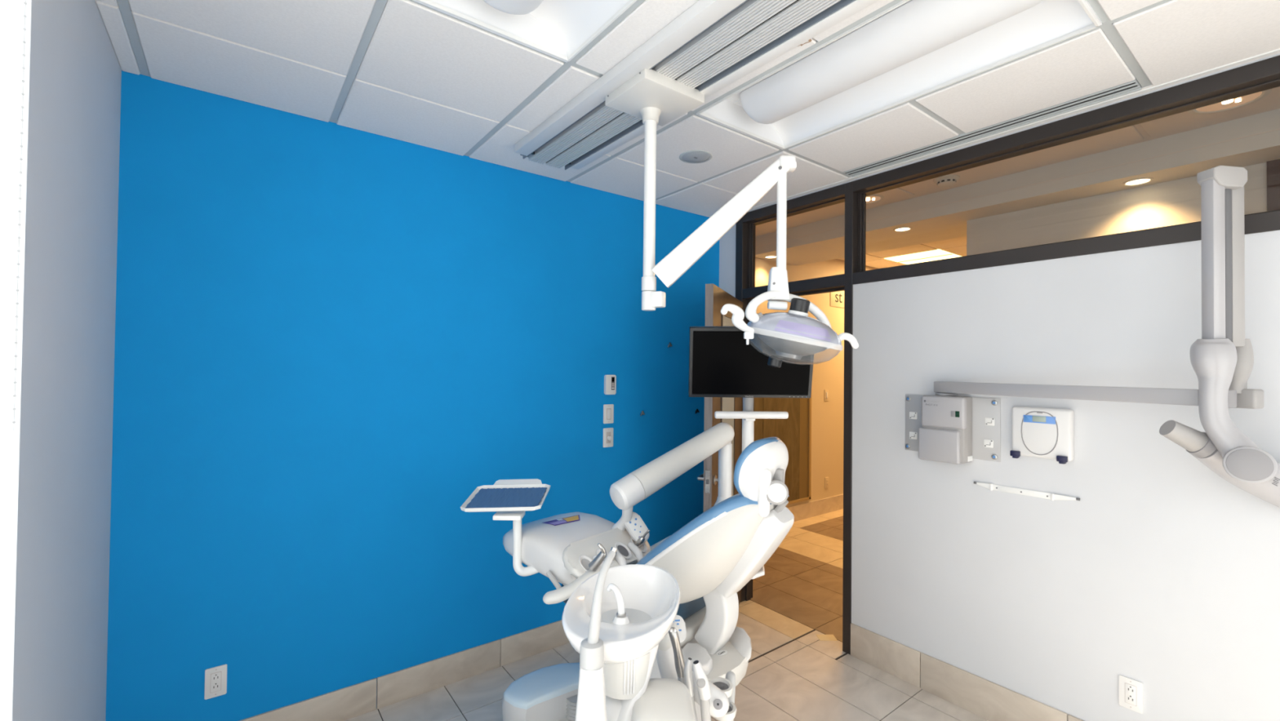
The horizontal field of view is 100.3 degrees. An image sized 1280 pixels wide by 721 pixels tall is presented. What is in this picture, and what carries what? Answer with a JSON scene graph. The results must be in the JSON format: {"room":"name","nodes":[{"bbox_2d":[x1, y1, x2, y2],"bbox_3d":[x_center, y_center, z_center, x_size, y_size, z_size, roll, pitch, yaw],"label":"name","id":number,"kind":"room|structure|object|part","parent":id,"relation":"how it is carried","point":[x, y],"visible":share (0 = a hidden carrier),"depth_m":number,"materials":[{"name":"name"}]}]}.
{"room":"dental clinic","nodes":[
{"label":"dental clinic","id":0,"kind":"room"},
{"bbox_2d":[12,0,121,720],"bbox_3d":[-0.527,0.109,-0.012,0.150,3.050,5.060,1,-1,-37],"label":"wall","id":1,"kind":"structure","parent":0,"point":[60,644],"depth_m":1.41,"materials":[{"name":"white paint"}]},
{"bbox_2d":[0,0,31,720],"bbox_3d":[-1.124,0.286,0.896,0.001,2.710,0.490,1,-1,-37],"label":"window","id":2,"kind":"structure","parent":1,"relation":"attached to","point":[12,36],"depth_m":1.04,"materials":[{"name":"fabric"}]},
{"bbox_2d":[12,0,26,426],"bbox_3d":[-1.178,-0.439,1.018,0.004,1.142,0.004,1,-1,-37],"label":"chain","id":3,"kind":"object","parent":2,"relation":"hanging from","point":[25,3],"visible":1,"depth_m":1.01,"materials":[{"name":"grey"}]},
{"bbox_2d":[105,70,719,720],"bbox_3d":[-0.729,0.149,2.937,3.396,3.050,0.120,1,-1,-37],"label":"wall","id":4,"kind":"structure","parent":0,"point":[329,336],"depth_m":2.40,"materials":[{"name":"blue paint"}]},
{"bbox_2d":[204,663,226,699],"bbox_3d":[-1.686,1.277,2.122,0.069,0.117,0.008,1,-1,-37],"label":"power outlet","id":5,"kind":"object","parent":4,"relation":"attached to","point":[215,677],"visible":1,"depth_m":2.12,"materials":[{"name":"white plastic"}]},
{"bbox_2d":[210,671,221,692],"bbox_3d":[-1.684,1.277,2.120,0.032,0.072,0.002,1,-1,-37],"label":"receptacle","id":6,"kind":"object","parent":5,"relation":"attached to","point":[215,677],"depth_m":2.12,"materials":[{"name":"white plastic"}]},
{"bbox_2d":[239,619,569,720],"bbox_3d":[-0.693,1.553,2.873,3.123,0.142,0.011,1,-1,-37],"label":"baseboard","id":7,"kind":"structure","parent":4,"relation":"attached to","point":[358,699],"depth_m":2.58,"materials":[{"name":"beige tile"}]},
{"bbox_2d":[603,427,613,447],"bbox_3d":[-0.190,0.470,3.255,0.072,0.116,0.022,1,-1,-37],"label":"dimmer switch","id":8,"kind":"object","parent":4,"relation":"attached to","point":[607,432],"visible":1,"depth_m":3.25,"materials":[{"name":"white plastic"}]},
{"bbox_3d":[-0.192,0.470,3.259,0.033,0.070,0.001,1,-1,-37],"label":"dimmer frame","id":9,"kind":"part","parent":8,"relation":"part of","materials":[{"name":"grey plastic"}]},
{"bbox_2d":[603,404,613,423],"bbox_3d":[-0.191,0.327,3.261,0.072,0.116,0.012,1,-1,-37],"label":"light switch","id":10,"kind":"object","parent":4,"relation":"attached to","point":[608,409],"visible":1,"depth_m":3.26,"materials":[{"name":"white plastic"}]},
{"bbox_3d":[-0.191,0.327,3.261,0.033,0.070,0.001,1,-1,-37],"label":"switch frame","id":11,"kind":"part","parent":10,"relation":"part of","materials":[{"name":"grey plastic"}]},
{"bbox_2d":[604,374,616,394],"bbox_3d":[-0.182,0.148,3.262,0.074,0.120,0.024,1,-1,-37],"label":"thermostat","id":12,"kind":"object","parent":4,"relation":"attached to","point":[610,380],"visible":1,"depth_m":3.25,"materials":[{"name":"white plastic"}]},
{"bbox_2d":[343,508,988,720],"bbox_3d":[2.808,1.669,2.996,8.844,0.012,5.586,1,-1,-37],"label":"floor","id":13,"kind":"structure","parent":0,"point":[808,683],"depth_m":2.81,"materials":[{"name":"beige tile"}]},
{"bbox_2d":[561,546,694,720],"bbox_3d":[0.006,1.027,1.389,0.417,1.167,0.571,1,-1,0],"label":"dental cuspidor","id":14,"kind":"object","parent":13,"relation":"on","point":[617,619],"visible":1,"depth_m":1.30,"materials":[{"name":"white ceramic"}]},
{"bbox_3d":[-0.119,1.143,1.193,0.170,0.925,0.180,1,-1,0],"label":"post","id":15,"kind":"part","parent":14,"relation":"part of","materials":[{"name":"white plastic"}]},
{"bbox_2d":[606,582,625,613],"bbox_3d":[-0.062,0.612,1.377,0.022,0.064,0.063,1,-1,-37],"label":"faucet","id":16,"kind":"object","parent":14,"relation":"on","point":[620,604],"depth_m":1.36,"materials":[{"name":"white plastic"}]},
{"bbox_2d":[561,564,680,663],"bbox_3d":[-0.043,0.686,1.429,0.293,0.139,0.411,0,-1,12],"label":"bowl","id":17,"kind":"object","parent":14,"relation":"on","point":[633,625],"depth_m":1.37,"materials":[{"name":"white ceramic"}]},
{"bbox_2d":[656,614,735,720],"bbox_3d":[0.209,0.996,1.582,0.271,0.408,0.276,1,-1,-37],"label":"holder","id":18,"kind":"object","parent":14,"relation":"attached to","point":[719,701],"visible":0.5,"depth_m":1.57,"materials":[{"name":"white plastic"}]},
{"bbox_3d":[0.102,0.980,1.571,0.139,0.296,0.068,0,-1,35],"label":"arm","id":19,"kind":"part","parent":18,"relation":"part of","materials":[{"name":"white plastic"}]},
{"bbox_2d":[668,626,684,683],"bbox_3d":[0.109,0.910,1.476,0.063,0.346,0.061,1,-1,-37],"label":"syringe","id":20,"kind":"object","parent":18,"relation":"hanging from","point":[679,662],"visible":0.74,"depth_m":1.48,"materials":[{"name":"grey metal"}]},
{"bbox_3d":[0.113,0.828,1.646,0.054,0.071,0.061,1,-1,-11],"label":"key panel","id":21,"kind":"part","parent":18,"relation":"part of","materials":[{"name":"white plastic"}]},
{"bbox_2d":[684,657,697,720],"bbox_3d":[0.142,0.942,1.455,0.051,0.266,0.026,1,-1,-37],"label":"suction handpiece","id":22,"kind":"object","parent":18,"relation":"in","point":[687,668],"visible":0.74,"depth_m":1.44,"materials":[{"name":"white plastic"}]},
{"bbox_2d":[692,659,711,720],"bbox_3d":[0.175,0.938,1.434,0.045,0.275,0.090,0,-1,36],"label":"suction handpiece","id":23,"kind":"object","parent":18,"relation":"in","point":[701,680],"visible":1,"depth_m":1.41,"materials":[{"name":"white plastic"}]},
{"bbox_2d":[708,676,733,697],"bbox_3d":[0.243,0.996,1.620,0.080,0.028,0.080,1,-1,-37],"label":"ring","id":24,"kind":"object","parent":18,"relation":"attached to","point":[724,684],"visible":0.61,"depth_m":1.63,"materials":[{"name":"white plastic"}]},
{"bbox_2d":[713,702,736,720],"bbox_3d":[0.253,1.063,1.620,0.080,0.028,0.080,1,-1,-37],"label":"ring","id":25,"kind":"object","parent":18,"relation":"attached to","point":[730,715],"visible":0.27,"depth_m":1.59,"materials":[{"name":"white plastic"}]},
{"bbox_2d":[502,436,794,720],"bbox_3d":[0.007,0.944,2.193,1.266,1.354,0.590,0,-1,28],"label":"dental chair","id":26,"kind":"object","parent":13,"relation":"on","point":[715,554],"visible":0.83,"depth_m":1.82,"materials":[{"name":"grey plastic"}]},
{"bbox_3d":[-0.009,1.604,2.190,0.920,0.035,0.440,0,-1,39],"label":"plate","id":27,"kind":"part","parent":26,"relation":"part of","materials":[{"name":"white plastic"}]},
{"bbox_2d":[460,422,734,604],"bbox_3d":[-0.106,0.677,2.229,1.213,0.807,0.593,1,-1,-37],"label":"dental delivery unit","id":28,"kind":"object","parent":26,"relation":"on","point":[561,548],"visible":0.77,"depth_m":2.06,"materials":[{"name":"white plastic"}]},
{"bbox_2d":[460,484,550,511],"bbox_3d":[-0.512,0.530,2.063,0.300,0.060,0.230,1,-1,0],"label":"tray","id":29,"kind":"object","parent":28,"relation":"on","point":[463,508],"depth_m":2.02,"materials":[{"name":"blue plastic"}]},
{"bbox_2d":[465,487,546,507],"bbox_3d":[-0.512,0.531,2.065,0.273,0.041,0.194,1,-1,0],"label":"liner","id":30,"kind":"object","parent":28,"relation":"on","point":[526,496],"visible":0.97,"depth_m":2.06,"materials":[{"name":"blue"}]},
{"bbox_3d":[-0.408,0.701,1.998,0.154,0.213,0.043,0,-1,18],"label":"tray post","id":31,"kind":"part","parent":28,"relation":"part of","materials":[{"name":"white metal"}]},
{"bbox_3d":[-0.218,0.765,1.824,0.231,0.094,0.079,1,-1,-37],"label":"grip handle","id":32,"kind":"part","parent":28,"relation":"part of","materials":[{"name":"white plastic"}]},
{"bbox_2d":[582,558,590,569],"bbox_3d":[-0.184,0.716,1.875,0.039,0.030,0.045,1,-1,-37],"label":"cup","id":33,"kind":"object","parent":28,"relation":"on","point":[585,562],"depth_m":1.87,"materials":[{"name":"grey plastic"}]},
{"bbox_2d":[588,542,606,571],"bbox_3d":[-0.146,0.671,1.828,0.067,0.103,0.034,0,-1,36],"label":"syringe","id":34,"kind":"object","parent":28,"relation":"on","point":[594,564],"visible":1,"depth_m":1.82,"materials":[{"name":"grey metal"}]},
{"bbox_3d":[-0.117,0.720,2.007,0.147,0.111,0.410,0,-1,39],"label":"instrument rail","id":35,"kind":"part","parent":28,"relation":"part of","materials":[{"name":"white plastic"}]},
{"bbox_2d":[617,545,628,555],"bbox_3d":[-0.064,0.720,2.022,0.039,0.030,0.045,1,-1,-37],"label":"cup","id":36,"kind":"object","parent":28,"relation":"on","point":[624,549],"depth_m":2.02,"materials":[{"name":"grey rubber"}]},
{"bbox_2d":[634,529,649,547],"bbox_3d":[0.010,0.695,2.082,0.071,0.084,0.031,0,-1,25],"label":"handpiece","id":37,"kind":"object","parent":28,"relation":"in","point":[641,540],"visible":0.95,"depth_m":2.07,"materials":[{"name":"silver metal"}]},
{"bbox_3d":[0.191,0.420,2.282,0.561,0.286,0.117,1,-1,-37],"label":"spring arm","id":38,"kind":"part","parent":28,"relation":"part of","materials":[{"name":"white plastic"}]},
{"bbox_3d":[0.389,0.605,2.447,0.062,0.448,0.062,1,-1,-37],"label":"post","id":39,"kind":"part","parent":28,"relation":"part of","materials":[{"name":"white plastic"}]},
{"bbox_2d":[688,325,813,451],"bbox_3d":[0.473,0.373,2.353,0.535,1.040,0.244,1,-1,0],"label":"monitor","id":40,"kind":"object","parent":28,"relation":"attached to","point":[722,364],"visible":0.77,"depth_m":2.30,"materials":[{"name":"black screen glass"},{"name":"dark grey plastic"},{"name":"white plastic"}]},
{"bbox_3d":[0.488,0.490,2.417,0.053,0.520,0.053,1,-1,-37],"label":"post","id":41,"kind":"part","parent":40,"relation":"part of","materials":[{"name":"white plastic"}]},
{"bbox_2d":[561,583,705,619],"bbox_3d":[-0.003,0.944,2.199,0.500,0.115,0.460,0,-1,39],"label":"seat cushion","id":42,"kind":"object","parent":26,"relation":"on","point":[695,609],"depth_m":2.06,"materials":[{"name":"blue plastic"}]},
{"bbox_2d":[635,493,789,564],"bbox_3d":[0.265,0.650,1.988,0.538,0.409,0.494,0,-1,39],"label":"backrest cushion","id":43,"kind":"object","parent":26,"relation":"on","point":[740,528],"depth_m":1.78,"materials":[{"name":"blue plastic"}]},
{"bbox_2d":[733,436,780,496],"bbox_3d":[0.427,0.382,1.862,0.115,0.229,0.257,0,-1,39],"label":"cushion","id":44,"kind":"object","parent":26,"relation":"on","point":[762,455],"depth_m":1.77,"materials":[{"name":"blue plastic"}]},
{"bbox_3d":[0.410,0.436,1.760,0.046,0.161,0.027,0,-1,17],"label":"release lever","id":45,"kind":"part","parent":26,"relation":"part of","materials":[{"name":"white plastic"}]},
{"bbox_3d":[0.448,0.432,1.745,0.062,0.062,0.012,1,-1,3],"label":"knob","id":46,"kind":"part","parent":26,"relation":"part of","materials":[{"name":"white plastic"}]},
{"bbox_3d":[0.449,0.434,1.768,0.083,0.079,0.079,1,-1,-37],"label":"locking knob","id":47,"kind":"part","parent":26,"relation":"part of","materials":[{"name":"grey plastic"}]},
{"bbox_2d":[816,634,837,640],"bbox_3d":[1.110,1.647,3.174,0.104,0.001,0.072,1,-1,0],"label":"tile","id":48,"kind":"object","parent":13,"relation":"on","point":[821,637],"visible":1,"depth_m":3.17,"materials":[{"name":"beige tile"}]},
{"bbox_2d":[94,0,1279,217],"bbox_3d":[0.790,-1.063,0.996,3.126,0.020,4.820,1,-1,-37],"label":"ceiling tiles","id":49,"kind":"structure","parent":0,"point":[425,77],"depth_m":1.95,"materials":[{"name":"white tile"}]},
{"bbox_2d":[679,150,711,163],"bbox_3d":[0.282,-1.030,2.708,0.166,0.007,0.166,1,-1,-37],"label":"ceiling speaker","id":50,"kind":"object","parent":49,"relation":"attached to","point":[691,156],"visible":1,"depth_m":2.70,"materials":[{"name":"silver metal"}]},
{"bbox_2d":[681,151,709,162],"bbox_3d":[0.282,-1.030,2.708,0.140,0.004,0.140,1,-1,-41],"label":"speaker grille","id":51,"kind":"object","parent":50,"relation":"attached to","point":[687,157],"depth_m":2.70,"materials":[{"name":"grey metal"}]},
{"bbox_2d":[514,0,879,169],"bbox_3d":[0.871,-1.033,0.932,0.360,0.040,4.580,1,-1,-37],"label":"ceiling air vent","id":52,"kind":"object","parent":49,"relation":"attached to","point":[712,45],"visible":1,"depth_m":1.79,"materials":[{"name":"white metal"}]},
{"bbox_2d":[604,68,858,367],"bbox_3d":[0.327,-0.493,2.012,0.932,1.037,0.374,1,-1,2],"label":"light","id":53,"kind":"object","parent":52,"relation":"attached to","point":[651,96],"visible":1,"depth_m":1.95,"materials":[{"name":"white plastic"}]},
{"bbox_3d":[0.297,-0.508,2.002,0.510,0.466,0.070,0,-1,12],"label":"slanted arm","id":54,"kind":"part","parent":53,"relation":"part of","materials":[{"name":"white metal"}]},
{"bbox_3d":[0.346,-0.147,1.880,0.128,0.102,0.041,1,-1,-21],"label":"handle","id":55,"kind":"part","parent":53,"relation":"part of","materials":[{"name":"white plastic"}]},
{"bbox_3d":[0.463,-0.194,1.920,0.182,0.122,0.041,1,-1,-16],"label":"yoke arm","id":56,"kind":"part","parent":53,"relation":"part of","materials":[{"name":"white plastic"}]},
{"bbox_3d":[0.494,0.007,1.958,0.052,0.038,0.053,1,-1,-37],"label":"knob","id":57,"kind":"part","parent":53,"relation":"part of","materials":[{"name":"black plastic"}]},
{"bbox_3d":[0.576,-0.169,1.942,0.072,0.031,0.071,1,-1,-37],"label":"knob","id":58,"kind":"part","parent":53,"relation":"part of","materials":[{"name":"white ceramic"}]},
{"bbox_3d":[0.581,-0.199,1.940,0.069,0.059,0.072,1,-1,-37],"label":"knob","id":59,"kind":"part","parent":53,"relation":"part of","materials":[{"name":"black plastic"}]},
{"bbox_3d":[0.599,-0.171,1.974,0.233,0.154,0.037,1,-1,-11],"label":"yoke arm","id":60,"kind":"part","parent":53,"relation":"part of","materials":[{"name":"white plastic"}]},
{"bbox_3d":[0.726,-0.070,1.925,0.121,0.061,0.032,0,-1,10],"label":"handle","id":61,"kind":"part","parent":53,"relation":"part of","materials":[{"name":"white plastic"}]},
{"bbox_2d":[843,78,1141,177],"bbox_3d":[1.502,-1.032,2.465,0.095,0.020,1.187,1,-1,-37],"label":"diffuser","id":62,"kind":"object","parent":49,"relation":"attached to","point":[1134,86],"visible":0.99,"depth_m":2.33,"materials":[{"name":"silver metal"}]},
{"bbox_2d":[751,48,1279,208],"bbox_3d":[2.004,-1.031,1.919,0.007,0.011,4.820,1,-1,-37],"label":"trim","id":63,"kind":"structure","parent":49,"relation":"attached to","point":[1277,50],"depth_m":2.23,"materials":[{"name":"white metal"}]},
{"bbox_2d":[755,257,877,506],"bbox_3d":[2.431,0.205,6.298,5.704,3.000,0.110,1,-1,-37],"label":"wall","id":64,"kind":"structure","parent":0,"point":[827,416],"depth_m":5.95,"materials":[{"name":"beige paint"}]},
{"bbox_2d":[754,313,811,504],"bbox_3d":[1.101,0.506,5.204,1.865,1.940,0.024,1,-1,-37],"label":"door","id":65,"kind":"structure","parent":64,"relation":"in","point":[795,431],"depth_m":5.59,"materials":[{"name":"brown wood"}]},
{"bbox_2d":[786,493,843,521],"bbox_3d":[2.415,1.621,6.200,5.599,0.165,0.012,1,-1,-37],"label":"baseboard","id":66,"kind":"structure","parent":64,"relation":"attached to","point":[811,508],"depth_m":5.82,"materials":[{"name":"beige stone"}]},
{"bbox_2d":[824,389,828,400],"bbox_3d":[2.083,0.387,5.956,0.072,0.124,0.012,1,-1,-37],"label":"light switch","id":67,"kind":"object","parent":64,"relation":"attached to","point":[826,391],"visible":1,"depth_m":5.95,"materials":[{"name":"beige paint"}]},
{"bbox_2d":[824,476,829,488],"bbox_3d":[2.086,1.364,5.954,0.072,0.124,0.008,1,-1,-37],"label":"power outlet","id":68,"kind":"object","parent":64,"relation":"attached to","point":[827,478],"visible":1,"depth_m":5.95,"materials":[{"name":"beige paint"}]},
{"bbox_2d":[830,290,844,307],"bbox_3d":[2.351,-0.733,6.168,0.520,0.250,0.007,1,-1,-37],"label":"wall sign","id":69,"kind":"object","parent":64,"relation":"attached to","point":[837,298],"visible":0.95,"depth_m":6.09,"materials":[{"name":"beige plastic"}]},
{"bbox_2d":[755,128,1279,247],"bbox_3d":[2.752,-1.106,2.971,0.004,0.004,5.590,1,-1,-37],"label":"trim","id":70,"kind":"structure","parent":64,"relation":"attached to","point":[1276,129],"depth_m":3.19,"materials":[{"name":"white"}]},
{"bbox_2d":[719,53,1279,720],"bbox_3d":[2.069,0.165,1.960,0.120,3.050,4.820,1,-1,-37],"label":"wall","id":71,"kind":"structure","parent":0,"point":[1163,575],"depth_m":2.20,"materials":[{"name":"white paint"}]},
{"bbox_2d":[850,622,1084,720],"bbox_3d":[2.199,1.548,1.643,0.011,0.177,3.369,1,-1,-37],"label":"baseboard","id":72,"kind":"structure","parent":71,"relation":"attached to","point":[988,700],"depth_m":2.57,"materials":[{"name":"beige stone"}]},
{"bbox_2d":[735,55,1279,654],"bbox_3d":[2.117,0.309,1.894,0.135,2.661,4.658,1,-1,-37],"label":"window frame","id":73,"kind":"structure","parent":71,"relation":"in","point":[1262,75],"depth_m":2.56,"materials":[{"name":"brown metal"}]},
{"bbox_2d":[697,283,743,604],"bbox_3d":[0.544,0.612,3.254,0.161,2.036,0.880,0,-1,26],"label":"door","id":74,"kind":"structure","parent":73,"relation":"attached to","point":[716,297],"depth_m":2.95,"materials":[{"name":"brown wood"}]},
{"bbox_3d":[0.356,0.651,2.982,0.058,0.056,0.147,0,-1,22],"label":"handle","id":75,"kind":"part","parent":74,"relation":"part of","materials":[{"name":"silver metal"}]},
{"bbox_3d":[0.362,0.650,2.860,0.026,0.120,0.003,0,-1,22],"label":"latch plate","id":76,"kind":"part","parent":74,"relation":"part of","materials":[{"name":"silver metal"}]},
{"bbox_3d":[0.450,0.652,2.945,0.058,0.056,0.147,0,-1,22],"label":"handle","id":77,"kind":"part","parent":74,"relation":"part of","materials":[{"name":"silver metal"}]},
{"bbox_3d":[0.509,0.567,3.232,0.047,1.650,0.350,0,-1,22],"label":"glass","id":78,"kind":"part","parent":74,"relation":"part of","materials":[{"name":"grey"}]},
{"bbox_2d":[973,481,1079,500],"bbox_3d":[1.683,0.578,2.344,0.016,0.030,0.394,1,-1,-37],"label":"wall bracket","id":79,"kind":"object","parent":71,"relation":"attached to","point":[1052,496],"visible":1,"depth_m":2.34,"materials":[{"name":"white plastic"}]},
{"bbox_3d":[1.589,0.579,2.470,0.006,0.027,0.065,1,-1,-37],"label":"arm","id":80,"kind":"part","parent":79,"relation":"part of","materials":[{"name":"white metal"}]},
{"bbox_3d":[1.774,0.577,2.227,0.006,0.027,0.083,1,-1,-37],"label":"arm","id":81,"kind":"part","parent":79,"relation":"part of","materials":[{"name":"white metal"}]},
{"bbox_2d":[1009,406,1074,463],"bbox_3d":[1.713,0.315,2.278,0.058,0.224,0.214,1,-1,-37],"label":"control panel","id":82,"kind":"object","parent":71,"relation":"attached to","point":[1036,432],"visible":1,"depth_m":2.26,"materials":[{"name":"white plastic"}]},
{"bbox_2d":[905,164,1279,506],"bbox_3d":[1.649,-0.044,2.121,0.486,1.112,1.360,1,-1,-37],"label":"dental x-ray machine","id":83,"kind":"object","parent":71,"relation":"attached to","point":[944,426],"visible":1,"depth_m":1.68,"materials":[{"name":"grey"}]},
{"bbox_2d":[951,410,955,417],"bbox_3d":[1.459,0.249,2.490,0.002,0.028,0.018,1,-1,-37],"label":"switch","id":84,"kind":"object","parent":83,"relation":"attached to","point":[953,412],"depth_m":2.49,"materials":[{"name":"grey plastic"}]},
{"bbox_3d":[1.506,0.317,2.594,0.006,0.288,0.432,1,-1,-37],"label":"mounting plate","id":85,"kind":"part","parent":83,"relation":"part of","materials":[{"name":"grey metal"}]},
{"bbox_3d":[1.637,0.124,2.170,0.044,0.053,0.970,1,-1,-22],"label":"horizontal arm","id":86,"kind":"part","parent":83,"relation":"part of","materials":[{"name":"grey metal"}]},
{"bbox_3d":[1.800,-0.320,1.676,0.039,0.555,0.040,1,-1,0],"label":"upright arm","id":87,"kind":"part","parent":83,"relation":"part of","materials":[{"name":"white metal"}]},
{"bbox_3d":[1.881,-0.313,1.699,0.042,0.541,0.045,1,-1,0],"label":"upright arm","id":88,"kind":"part","parent":83,"relation":"part of","materials":[{"name":"grey plastic"}]},
{"bbox_2d":[1271,476,1279,485],"bbox_3d":[1.942,0.369,1.630,0.027,0.029,0.003,1,-1,-8],"label":"print","id":89,"kind":"object","parent":83,"relation":"attached to","point":[1275,479],"depth_m":1.63,"materials":[{"name":"grey rubber"}]},
{"bbox_2d":[1119,674,1142,713],"bbox_3d":[1.891,1.285,2.057,0.008,0.117,0.069,1,-1,-37],"label":"power outlet","id":90,"kind":"object","parent":71,"relation":"attached to","point":[1131,691],"visible":1,"depth_m":2.05,"materials":[{"name":"white plastic"}]},
{"bbox_2d":[1124,683,1136,705],"bbox_3d":[1.889,1.285,2.055,0.002,0.072,0.032,1,-1,-37],"label":"receptacle","id":91,"kind":"object","parent":90,"relation":"attached to","point":[1130,688],"depth_m":2.06,"materials":[{"name":"white plastic"}]},
{"bbox_2d":[755,106,1279,265],"bbox_3d":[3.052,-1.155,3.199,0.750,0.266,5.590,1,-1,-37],"label":"ceiling","id":92,"kind":"structure","parent":0,"point":[947,221],"depth_m":3.35,"materials":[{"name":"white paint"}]},
{"bbox_2d":[764,255,776,258],"bbox_3d":[1.277,-1.010,5.209,0.130,0.006,0.130,1,-1,-37],"label":"recessed light","id":93,"kind":"object","parent":92,"relation":"in","point":[766,256],"visible":0.93,"depth_m":5.20,"materials":[{"name":"white paint"}]},
{"bbox_2d":[893,226,911,231],"bbox_3d":[2.038,-1.017,4.142,0.130,0.006,0.130,1,-1,-37],"label":"recessed light","id":94,"kind":"object","parent":92,"relation":"in","point":[900,228],"visible":1,"depth_m":4.13,"materials":[{"name":"white paint"}]},
{"bbox_2d":[1122,177,1153,185],"bbox_3d":[2.853,-1.024,3.060,0.130,0.006,0.130,1,-1,-37],"label":"recessed light","id":95,"kind":"object","parent":92,"relation":"in","point":[1145,180],"visible":1,"depth_m":3.06,"materials":[{"name":"white glass"}]},
{"bbox_2d":[755,86,1279,268],"bbox_3d":[4.092,-1.172,3.989,5.499,0.012,5.590,1,-1,-37],"label":"tiles","id":96,"kind":"structure","parent":0,"point":[1184,120],"depth_m":3.25,"materials":[{"name":"white tile"}]},
{"bbox_2d":[866,194,884,204],"bbox_3d":[1.688,-1.186,3.946,0.212,0.012,0.212,1,-1,-37],"label":"recessed light","id":97,"kind":"object","parent":96,"relation":"attached to","point":[872,198],"visible":0.59,"depth_m":3.92,"materials":[{"name":"white paint"}]},
{"bbox_2d":[884,248,960,264],"bbox_3d":[3.187,-1.149,5.989,0.610,0.012,0.590,1,-1,-37],"label":"panel light","id":98,"kind":"object","parent":96,"relation":"attached to","point":[935,255],"visible":0.82,"depth_m":5.93,"materials":[{"name":"beige plastic"}]},
{"bbox_2d":[933,174,959,187],"bbox_3d":[2.017,-1.172,3.512,0.150,0.046,0.150,1,-1,-37],"label":"smoke detector","id":99,"kind":"object","parent":96,"relation":"attached to","point":[948,180],"visible":1,"depth_m":3.47,"materials":[{"name":"white paint"}]},
{"bbox_2d":[1187,88,1271,114],"bbox_3d":[2.721,-1.196,2.470,0.262,0.012,0.262,1,-1,-37],"label":"recessed light","id":100,"kind":"object","parent":96,"relation":"attached to","point":[1236,103],"visible":0.58,"depth_m":2.50,"materials":[{"name":"white paint"}]},
{"bbox_3d":[2.729,-1.194,2.464,0.071,0.008,0.035,1,-1,-3],"label":"bulb","id":101,"kind":"part","parent":100,"relation":"part of","materials":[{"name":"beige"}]},
{"bbox_2d":[966,162,1266,255],"bbox_3d":[2.849,0.323,3.348,0.118,2.690,1.422,1,-1,-37],"label":"wall","id":102,"kind":"structure","parent":0,"point":[1177,202],"depth_m":3.28,"materials":[{"name":"white paint"}]},
{"bbox_2d":[1266,159,1279,211],"bbox_3d":[3.979,0.313,1.849,0.133,2.690,2.332,1,-1,-37],"label":"wall","id":103,"kind":"structure","parent":0,"point":[1273,166],"depth_m":2.74,"materials":[{"name":"brown"}]},
{"bbox_3d":[0.779,-1.174,0.988,3.396,0.227,5.060,1,-1,-37],"label":"ceiling","id":104,"kind":"structure","parent":0,"visible":0},
{"bbox_2d":[412,0,637,62],"bbox_3d":[-0.120,-1.121,1.231,0.578,0.126,1.207,1,-1,-37],"label":"ceiling light","id":105,"kind":"object","parent":104,"relation":"attached to","point":[560,29],"visible":1,"depth_m":1.73,"materials":[{"name":"white"}]},
{"bbox_3d":[-0.482,-1.118,1.708,0.572,0.125,0.010,1,-1,-37],"label":"panel","id":106,"kind":"part","parent":105,"relation":"part of","materials":[{"name":"white"}]},
{"bbox_2d":[483,0,543,14],"bbox_3d":[-0.120,-1.116,1.231,0.256,0.095,1.074,1,-1,-37],"label":"basket","id":107,"kind":"object","parent":105,"relation":"on","point":[509,6],"depth_m":1.62,"materials":[{"name":"white plastic"}]},
{"bbox_2d":[116,0,1171,199],"bbox_3d":[0.790,-1.071,0.996,3.126,0.024,4.820,1,-1,-37],"label":"grid","id":108,"kind":"object","parent":104,"relation":"attached to","point":[1107,26],"visible":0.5,"depth_m":1.89,"materials":[{"name":"silver metal"}]},
{"bbox_2d":[696,0,1102,149],"bbox_3d":[0.833,-1.101,1.956,0.583,0.126,1.207,1,-1,-37],"label":"ceiling light","id":109,"kind":"object","parent":104,"relation":"attached to","point":[910,50],"visible":0.91,"depth_m":1.93,"materials":[{"name":"white"}]},
{"bbox_3d":[0.471,-1.098,2.432,0.577,0.125,0.010,1,-1,-37],"label":"panel","id":110,"kind":"part","parent":109,"relation":"part of","materials":[{"name":"white"}]},
{"bbox_2d":[739,0,1042,124],"bbox_3d":[0.833,-1.096,1.956,0.256,0.095,1.074,1,-1,-37],"label":"basket","id":111,"kind":"object","parent":109,"relation":"on","point":[914,29],"depth_m":1.86,"materials":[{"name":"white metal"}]},
{"bbox_3d":[1.195,-1.104,1.479,0.577,0.125,0.010,1,-1,-37],"label":"panel","id":112,"kind":"part","parent":109,"relation":"part of","materials":[{"name":"white"}]}
]}

